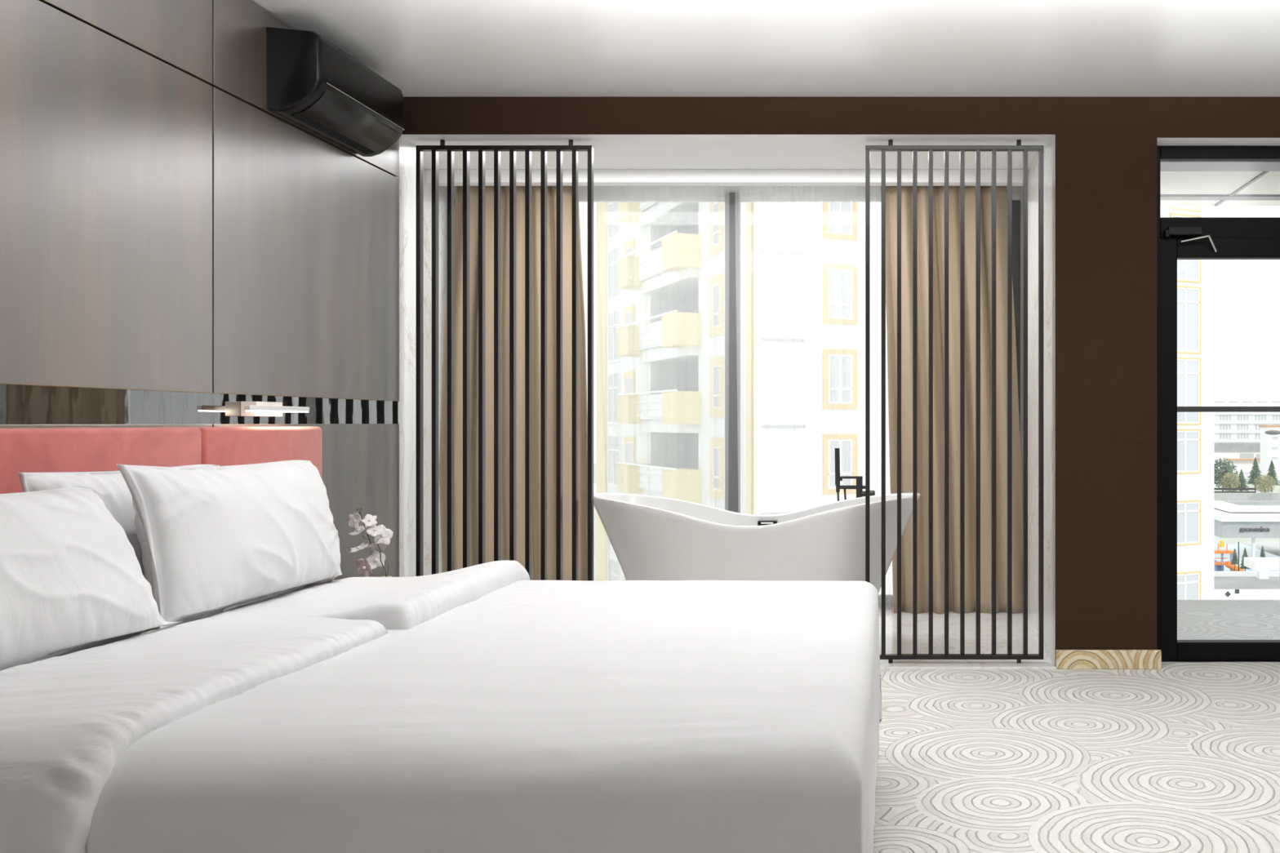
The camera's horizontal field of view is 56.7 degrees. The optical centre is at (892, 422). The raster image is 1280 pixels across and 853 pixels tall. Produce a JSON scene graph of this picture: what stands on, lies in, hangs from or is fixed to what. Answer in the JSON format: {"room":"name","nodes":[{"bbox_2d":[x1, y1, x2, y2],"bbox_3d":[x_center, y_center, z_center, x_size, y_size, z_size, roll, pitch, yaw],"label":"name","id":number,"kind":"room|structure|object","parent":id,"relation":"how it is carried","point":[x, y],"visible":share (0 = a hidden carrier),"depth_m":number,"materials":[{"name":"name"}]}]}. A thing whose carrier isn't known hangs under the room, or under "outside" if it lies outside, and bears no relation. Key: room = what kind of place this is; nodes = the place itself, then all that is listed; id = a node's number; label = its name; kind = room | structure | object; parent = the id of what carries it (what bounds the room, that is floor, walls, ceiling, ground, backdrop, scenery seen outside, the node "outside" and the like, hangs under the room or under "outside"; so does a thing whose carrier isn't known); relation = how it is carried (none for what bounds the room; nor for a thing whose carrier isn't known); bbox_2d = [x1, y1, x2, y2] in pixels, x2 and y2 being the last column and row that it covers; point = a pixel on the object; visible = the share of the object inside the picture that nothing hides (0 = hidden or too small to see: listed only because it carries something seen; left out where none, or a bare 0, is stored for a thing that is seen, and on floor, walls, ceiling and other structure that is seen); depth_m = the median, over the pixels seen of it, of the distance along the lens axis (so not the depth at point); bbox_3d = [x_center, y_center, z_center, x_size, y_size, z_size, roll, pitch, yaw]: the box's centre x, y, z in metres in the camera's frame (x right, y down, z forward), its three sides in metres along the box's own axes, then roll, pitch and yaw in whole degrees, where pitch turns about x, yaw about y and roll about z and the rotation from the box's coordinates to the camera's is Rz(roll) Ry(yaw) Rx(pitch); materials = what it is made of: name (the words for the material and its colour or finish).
{"room":"hotel room","nodes":[
{"label":"hotel room","id":0,"kind":"room"},
{"bbox_2d":[0,0,454,580],"bbox_3d":[-2.759,-0.145,2.950,0.701,2.895,9.500,0,0,0],"label":"wall","id":1,"kind":"structure","parent":0,"point":[177,249],"depth_m":3.99,"materials":[{"name":"grey wood"}]},
{"bbox_2d":[0,426,321,586],"bbox_3d":[-2.361,0.483,2.922,0.097,0.937,3.445,0,0,0],"label":"headboard","id":2,"kind":"object","parent":1,"relation":"attached to","point":[27,450],"visible":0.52,"depth_m":3.53,"materials":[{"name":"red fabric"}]},
{"bbox_2d":[240,401,309,416],"bbox_3d":[-2.368,-0.051,4.338,0.096,0.055,0.424,0,0,0],"label":"reading lamp","id":3,"kind":"object","parent":1,"relation":"attached to","point":[247,408],"visible":1,"depth_m":4.28,"materials":[{"name":"silver metal"}]},
{"bbox_2d":[266,26,404,156],"bbox_3d":[-2.305,-1.363,4.782,0.210,0.330,0.765,0,0,0],"label":"air conditioner","id":4,"kind":"object","parent":1,"relation":"attached to","point":[312,82],"visible":1,"depth_m":4.55,"materials":[{"name":"black plastic"}]},
{"bbox_2d":[425,169,1028,186],"bbox_3d":[-1.012,-1.513,7.055,3.695,0.080,0.110,0,0,0],"label":"curtain rod","id":5,"kind":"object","parent":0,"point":[601,177],"depth_m":7.00,"materials":[{"name":"white paint"}]},
{"bbox_2d":[423,147,1037,169],"bbox_3d":[-1.012,-1.573,6.780,3.695,0.040,1.840,0,0,0],"label":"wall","id":6,"kind":"structure","parent":0,"point":[604,158],"depth_m":6.74,"materials":[{"name":"white paint"}]},
{"bbox_2d":[439,186,587,580],"bbox_3d":[-2.382,-0.172,7.199,0.958,2.733,0.118,0,0,0],"label":"curtain","id":7,"kind":"object","parent":6,"relation":"hanging from","point":[473,190],"visible":0.55,"depth_m":7.19,"materials":[{"name":"beige fabric"}]},
{"bbox_2d":[586,212,715,580],"bbox_3d":[-1.566,-0.177,7.321,1.045,2.723,0.035,0,0,0],"label":"sheer curtain","id":8,"kind":"object","parent":6,"relation":"hanging from","point":[632,248],"visible":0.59,"depth_m":7.32,"materials":[{"name":"white fabric"}]},
{"bbox_2d":[740,186,893,607],"bbox_3d":[-0.467,-0.176,7.325,1.080,2.723,0.044,0,0,0],"label":"sheer curtain","id":9,"kind":"object","parent":6,"relation":"hanging from","point":[859,187],"visible":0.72,"depth_m":7.32,"materials":[{"name":"white fabric"}]},
{"bbox_2d":[880,186,1022,613],"bbox_3d":[0.386,-0.169,7.197,0.918,2.738,0.098,0,0,-1],"label":"curtain","id":10,"kind":"object","parent":6,"relation":"hanging from","point":[891,191],"visible":0.77,"depth_m":7.19,"materials":[{"name":"beige fabric"}]},
{"bbox_2d":[453,186,1020,193],"bbox_3d":[-1.012,-1.526,7.535,3.695,0.055,0.150,0,0,0],"label":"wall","id":11,"kind":"structure","parent":0,"point":[581,189],"depth_m":7.46,"materials":[{"name":"white paint"}]},
{"bbox_2d":[454,192,1019,606],"bbox_3d":[-1.012,-0.148,7.485,3.695,2.700,0.110,0,0,0],"label":"window","id":12,"kind":"structure","parent":11,"relation":"in","point":[731,200],"depth_m":7.43,"materials":[{"name":"glass"},{"name":"dark grey metal"}]},
{"bbox_2d":[249,0,1279,97],"bbox_3d":[0.695,-1.693,1.943,6.810,0.200,7.886,0,0,0],"label":"ceiling","id":13,"kind":"structure","parent":0,"point":[424,48],"depth_m":4.81,"materials":[{"name":"white paint"}]},
{"bbox_2d":[400,97,1279,666],"bbox_3d":[0.735,-0.196,5.771,6.330,2.795,0.377,0,0,0],"label":"wall","id":14,"kind":"structure","parent":0,"point":[1100,153],"depth_m":5.58,"materials":[{"name":"dark brown textured wallpaper"},{"name":"white marble"}]},
{"bbox_2d":[880,666,1055,669],"bbox_3d":[-0.816,1.221,5.581,3.228,0.062,0.030,0,0,0],"label":"trim","id":15,"kind":"structure","parent":14,"relation":"attached to","point":[881,667],"depth_m":5.57,"materials":[{"name":"white stone"}]},
{"bbox_2d":[1055,649,1161,669],"bbox_3d":[1.056,1.155,5.574,0.514,0.093,0.017,0,0,0],"label":"baseboard","id":16,"kind":"structure","parent":14,"relation":"attached to","point":[1064,659],"depth_m":5.57,"materials":[{"name":"wood"}]},
{"bbox_2d":[1156,146,1279,661],"bbox_3d":[1.873,-0.096,5.742,1.155,2.596,0.166,0,0,0],"label":"door","id":17,"kind":"structure","parent":14,"relation":"in","point":[1177,237],"depth_m":5.73,"materials":[{"name":"black metal"}]},
{"bbox_2d":[1019,147,1044,641],"bbox_3d":[1.065,-0.145,6.790,0.460,2.895,1.660,0,0,0],"label":"wall","id":18,"kind":"structure","parent":0,"point":[1033,184],"depth_m":6.77,"materials":[{"name":"white paint"}]},
{"bbox_2d":[873,606,1279,852],"bbox_3d":[0.520,1.250,2.950,6.760,0.104,9.500,0,0,0],"label":"floor","id":19,"kind":"structure","parent":0,"point":[1180,757],"depth_m":4.15,"materials":[{"name":"beige carpet"}]},
{"bbox_2d":[142,627,156,632],"bbox_3d":[-1.218,0.885,2.915,2.185,0.634,1.970,0,0,0],"label":"bed","id":20,"kind":"object","parent":19,"relation":"on","point":[153,628],"visible":0.02,"depth_m":3.13,"materials":[{"name":"grey fabric"}]},
{"bbox_2d":[0,487,180,670],"bbox_3d":[-1.975,0.350,2.475,0.300,0.387,0.900,0,0,5],"label":"pillow","id":21,"kind":"object","parent":20,"relation":"on","point":[72,579],"visible":0.96,"depth_m":2.57,"materials":[{"name":"white fabric"}]},
{"bbox_2d":[18,464,219,577],"bbox_3d":[-2.145,0.338,3.250,0.179,0.429,0.841,0,0,3],"label":"pillow","id":22,"kind":"object","parent":20,"relation":"on","point":[111,486],"visible":0.12,"depth_m":3.06,"materials":[{"name":"white fabric"}]},
{"bbox_2d":[0,560,882,852],"bbox_3d":[-0.963,0.758,2.929,1.855,0.591,2.282,0,0,0],"label":"duvet","id":23,"kind":"object","parent":20,"relation":"on","point":[487,707],"visible":1,"depth_m":2.04,"materials":[{"name":"white fabric"}]},
{"bbox_2d":[116,459,342,629],"bbox_3d":[-1.914,0.323,3.383,0.258,0.437,0.952,0,0,2],"label":"pillow","id":24,"kind":"object","parent":23,"relation":"on","point":[212,540],"visible":0.99,"depth_m":3.16,"materials":[{"name":"white fabric"}]},
{"bbox_2d":[416,139,593,580],"bbox_3d":[-1.931,-0.106,5.700,0.874,2.608,0.040,0,0,0],"label":"screen","id":25,"kind":"object","parent":19,"relation":"on","point":[435,149],"visible":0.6,"depth_m":5.68,"materials":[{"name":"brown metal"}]},
{"bbox_2d":[593,493,920,595],"bbox_3d":[-0.729,0.788,6.120,1.767,0.819,0.722,0,0,0],"label":"bathtub","id":26,"kind":"object","parent":19,"relation":"on","point":[651,537],"visible":0.49,"depth_m":5.82,"materials":[{"name":"white ceramic"}]},
{"bbox_2d":[834,448,875,501],"bbox_3d":[-0.214,0.672,6.620,0.237,1.051,0.120,0,0,0],"label":"tap","id":27,"kind":"object","parent":19,"relation":"on","point":[860,493],"visible":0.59,"depth_m":6.60,"materials":[{"name":"black metal"}]},
{"bbox_2d":[865,139,1043,663],"bbox_3d":[0.310,-0.106,5.700,0.886,2.608,0.040,0,0,0],"label":"screen","id":28,"kind":"object","parent":19,"relation":"on","point":[890,148],"visible":0.94,"depth_m":5.68,"materials":[{"name":"brown metal"}]},
{"bbox_3d":[-2.157,0.952,4.885,0.495,0.500,0.430,0,0,0],"label":"bedside table","id":29,"kind":"object","parent":19,"relation":"on","visible":0},
{"bbox_2d":[347,507,393,577],"bbox_3d":[-2.222,0.532,4.845,0.199,0.341,0.129,0,0,0],"label":"orchid","id":30,"kind":"object","parent":29,"relation":"on","point":[382,536],"visible":0.98,"depth_m":4.85,"materials":[{"name":"beige plant"}]},
{"bbox_2d":[1160,162,1279,206],"bbox_3d":[3.047,-1.615,6.878,3.705,0.265,2.044,0,0,0],"label":"ceiling","id":31,"kind":"structure","parent":0,"point":[1181,184],"depth_m":7.17,"materials":[{"name":"white paint"}]},
{"bbox_2d":[1177,600,1279,639],"bbox_3d":[2.897,1.304,6.828,4.005,0.195,1.944,0,0,0],"label":"floor","id":32,"kind":"structure","parent":0,"point":[1197,620],"depth_m":6.99,"materials":[{"name":"tile"}]},
{"bbox_2d":[1177,406,1279,599],"bbox_3d":[3.098,0.548,7.765,3.605,1.317,0.050,0,0,0],"label":"balcony railing","id":33,"kind":"object","parent":32,"relation":"on","point":[1180,409],"visible":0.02,"depth_m":7.74,"materials":[{"name":"grey metal"}]},
{"label":"outside","id":34,"kind":"structure","parent":0,"visible":0},
{"bbox_2d":[1244,557,1279,569],"bbox_3d":[33.006,10.269,83.250,14.000,0.625,2.500,0,0,0],"label":"canopy","id":35,"kind":"object","parent":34,"point":[1254,563],"visible":1,"depth_m":82.04,"materials":[{"name":"white"}]},
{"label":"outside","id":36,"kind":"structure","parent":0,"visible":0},
{"bbox_2d":[593,484,1279,580],"bbox_3d":[50.000,16.502,165.000,220.000,1.000,270.000,0,0,0],"label":"ground","id":37,"kind":"structure","parent":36,"point":[1271,545],"depth_m":153.72,"materials":[{"name":"grey"}]},
{"bbox_2d":[595,202,1213,599],"bbox_3d":[-1.144,-1.298,53.326,21.955,37.000,22.239,0,0,-28],"label":"apartment building","id":38,"kind":"structure","parent":37,"relation":"on","point":[682,244],"depth_m":43.43,"materials":[{"name":"white"}]},
{"bbox_2d":[1213,457,1237,491],"bbox_3d":[72.384,12.189,250.036,6.449,9.099,6.569,0,0,0],"label":"leafy tree","id":39,"kind":"object","parent":37,"relation":"on","point":[1220,473],"visible":0.62,"depth_m":248.96,"materials":[{"name":"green plant"}]},
{"bbox_2d":[1213,540,1244,571],"bbox_3d":[32.910,13.788,111.846,2.673,4.429,2.308,0,0,0],"label":"water slide","id":40,"kind":"object","parent":37,"relation":"on","point":[1218,566],"visible":0.69,"depth_m":112.00,"materials":[{"name":"orange plastic"}]},
{"bbox_2d":[1220,472,1240,491],"bbox_3d":[68.686,13.234,231.987,3.935,6.361,3.922,0,0,0],"label":"bush","id":41,"kind":"object","parent":37,"relation":"on","point":[1230,482],"visible":0.9,"depth_m":231.49,"materials":[{"name":"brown plant"}]},
{"bbox_2d":[1213,488,1256,493],"bbox_3d":[64.376,13.043,220.150,11.419,0.933,0.300,0,0,0],"label":"barrier","id":42,"kind":"object","parent":37,"relation":"on","point":[1214,488],"visible":0.64,"depth_m":219.97,"materials":[{"name":"grey metal"}]},
{"bbox_2d":[1235,469,1248,491],"bbox_3d":[73.320,12.716,239.939,3.481,6.140,3.508,0,0,0],"label":"fir tree","id":43,"kind":"object","parent":37,"relation":"on","point":[1241,477],"visible":0.77,"depth_m":239.42,"materials":[{"name":"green plant"}]},
{"bbox_2d":[1213,500,1279,557],"bbox_3d":[44.664,12.897,136.700,14.671,6.209,14.600,0,0,0],"label":"pavilion","id":44,"kind":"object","parent":37,"relation":"on","point":[1253,519],"visible":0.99,"depth_m":130.71,"materials":[{"name":"white concrete"}]},
{"bbox_2d":[1213,493,1279,500],"bbox_3d":[68.595,14.605,215.200,22.524,2.795,0.400,0,0,0],"label":"wall","id":45,"kind":"structure","parent":37,"relation":"on","point":[1217,496],"depth_m":214.98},
{"bbox_2d":[1213,571,1279,599],"bbox_3d":[29.286,12.158,61.880,31.429,7.688,9.840,0,0,0],"label":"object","id":46,"kind":"structure","parent":37,"relation":"on","point":[1227,584],"depth_m":62.70,"materials":[{"name":"white"}]},
{"bbox_2d":[1256,569,1268,579],"bbox_3d":[21.232,8.696,65.450,0.550,0.500,0.500,0,0,0],"label":"rooftop unit","id":47,"kind":"object","parent":46,"relation":"on","point":[1260,574],"visible":1,"depth_m":65.20,"materials":[{"name":"white plastic"}]},
{"bbox_2d":[1246,457,1261,491],"bbox_3d":[77.979,10.973,245.126,4.161,7.421,4.113,0,0,0],"label":"fir tree","id":48,"kind":"object","parent":37,"relation":"on","point":[1255,472],"visible":0.86,"depth_m":244.56,"materials":[{"name":"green plant"}]},
{"bbox_2d":[1253,474,1275,493],"bbox_3d":[74.383,13.231,227.973,4.349,5.852,4.409,0,0,0],"label":"bush","id":49,"kind":"object","parent":37,"relation":"on","point":[1263,485],"visible":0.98,"depth_m":227.51,"materials":[{"name":"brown plant"}]},
{"bbox_2d":[1264,430,1279,435],"bbox_3d":[20.000,8.187,60.000,0.830,15.631,0.830,0,0,45],"label":"street lamp","id":50,"kind":"object","parent":37,"relation":"on","point":[1268,432],"visible":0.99,"depth_m":59.73,"materials":[{"name":"grey metal"}]},
{"bbox_2d":[1265,460,1279,492],"bbox_3d":[82.081,11.471,247.000,4.140,7.111,3.865,0,0,0],"label":"fir tree","id":51,"kind":"object","parent":37,"relation":"on","point":[1272,473],"visible":0.73,"depth_m":246.54,"materials":[{"name":"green plant"}]},
{"bbox_3d":[33.381,15.927,106.000,7.524,0.150,12.000,0,0,0],"label":"lawn","id":52,"kind":"structure","parent":37,"relation":"on","visible":0},
{"bbox_2d":[1230,548,1239,571],"bbox_3d":[32.422,13.390,108.028,0.931,3.066,0.893,0,0,0],"label":"fir tree","id":53,"kind":"object","parent":52,"relation":"on","point":[1234,561],"visible":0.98,"depth_m":107.89,"materials":[{"name":"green plant"}]},
{"bbox_2d":[1238,542,1239,571],"bbox_3d":[33.367,13.637,110.000,0.140,4.331,0.140,0,0,0],"label":"lamp post","id":54,"kind":"object","parent":52,"relation":"on","point":[1238,542],"visible":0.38,"depth_m":109.94,"materials":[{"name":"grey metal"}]},
{"bbox_2d":[1240,546,1251,571],"bbox_3d":[33.374,13.540,107.991,1.097,3.588,1.205,0,0,0],"label":"fir tree","id":55,"kind":"object","parent":52,"relation":"on","point":[1245,555],"visible":0.62,"depth_m":107.89,"materials":[{"name":"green plant"}]},
{"bbox_2d":[1259,545,1265,557],"bbox_3d":[35.030,13.057,107.991,0.789,2.909,0.810,0,0,0],"label":"fir tree","id":56,"kind":"object","parent":52,"relation":"on","point":[1262,553],"visible":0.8,"depth_m":107.92,"materials":[{"name":"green plant"}]},
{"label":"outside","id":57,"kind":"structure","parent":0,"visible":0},
{"bbox_2d":[593,462,1279,484],"bbox_3d":[100.000,11.602,449.500,400.000,8.800,301.000,0,0,0],"label":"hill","id":58,"kind":"structure","parent":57,"point":[1246,475],"depth_m":327.97,"materials":[{"name":"green plant"}]},
{"bbox_2d":[1213,442,1260,472],"bbox_3d":[103.281,12.576,344.250,20.867,12.867,11.500,0,0,0],"label":"house","id":59,"kind":"structure","parent":58,"relation":"on","point":[1242,455],"depth_m":340.04,"materials":[{"name":"white concrete"}]},
{"bbox_2d":[1213,399,1279,443],"bbox_3d":[141.800,11.600,426.400,60.400,40.800,15.200,0,0,0],"label":"hotel building","id":60,"kind":"structure","parent":58,"relation":"on","point":[1228,427],"depth_m":419.89,"materials":[{"name":"white concrete"}]},
{"bbox_2d":[1258,425,1279,483],"bbox_3d":[104.850,8.322,302.850,13.157,15.359,6.300,0,0,0],"label":"building","id":61,"kind":"structure","parent":58,"relation":"on","point":[1269,444],"depth_m":300.01,"materials":[{"name":"white concrete"}]},
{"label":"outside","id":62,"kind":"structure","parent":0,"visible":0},
{"bbox_2d":[1213,543,1279,571],"bbox_3d":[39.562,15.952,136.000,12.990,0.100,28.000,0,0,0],"label":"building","id":63,"kind":"structure","parent":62,"point":[1231,547],"depth_m":138.50,"materials":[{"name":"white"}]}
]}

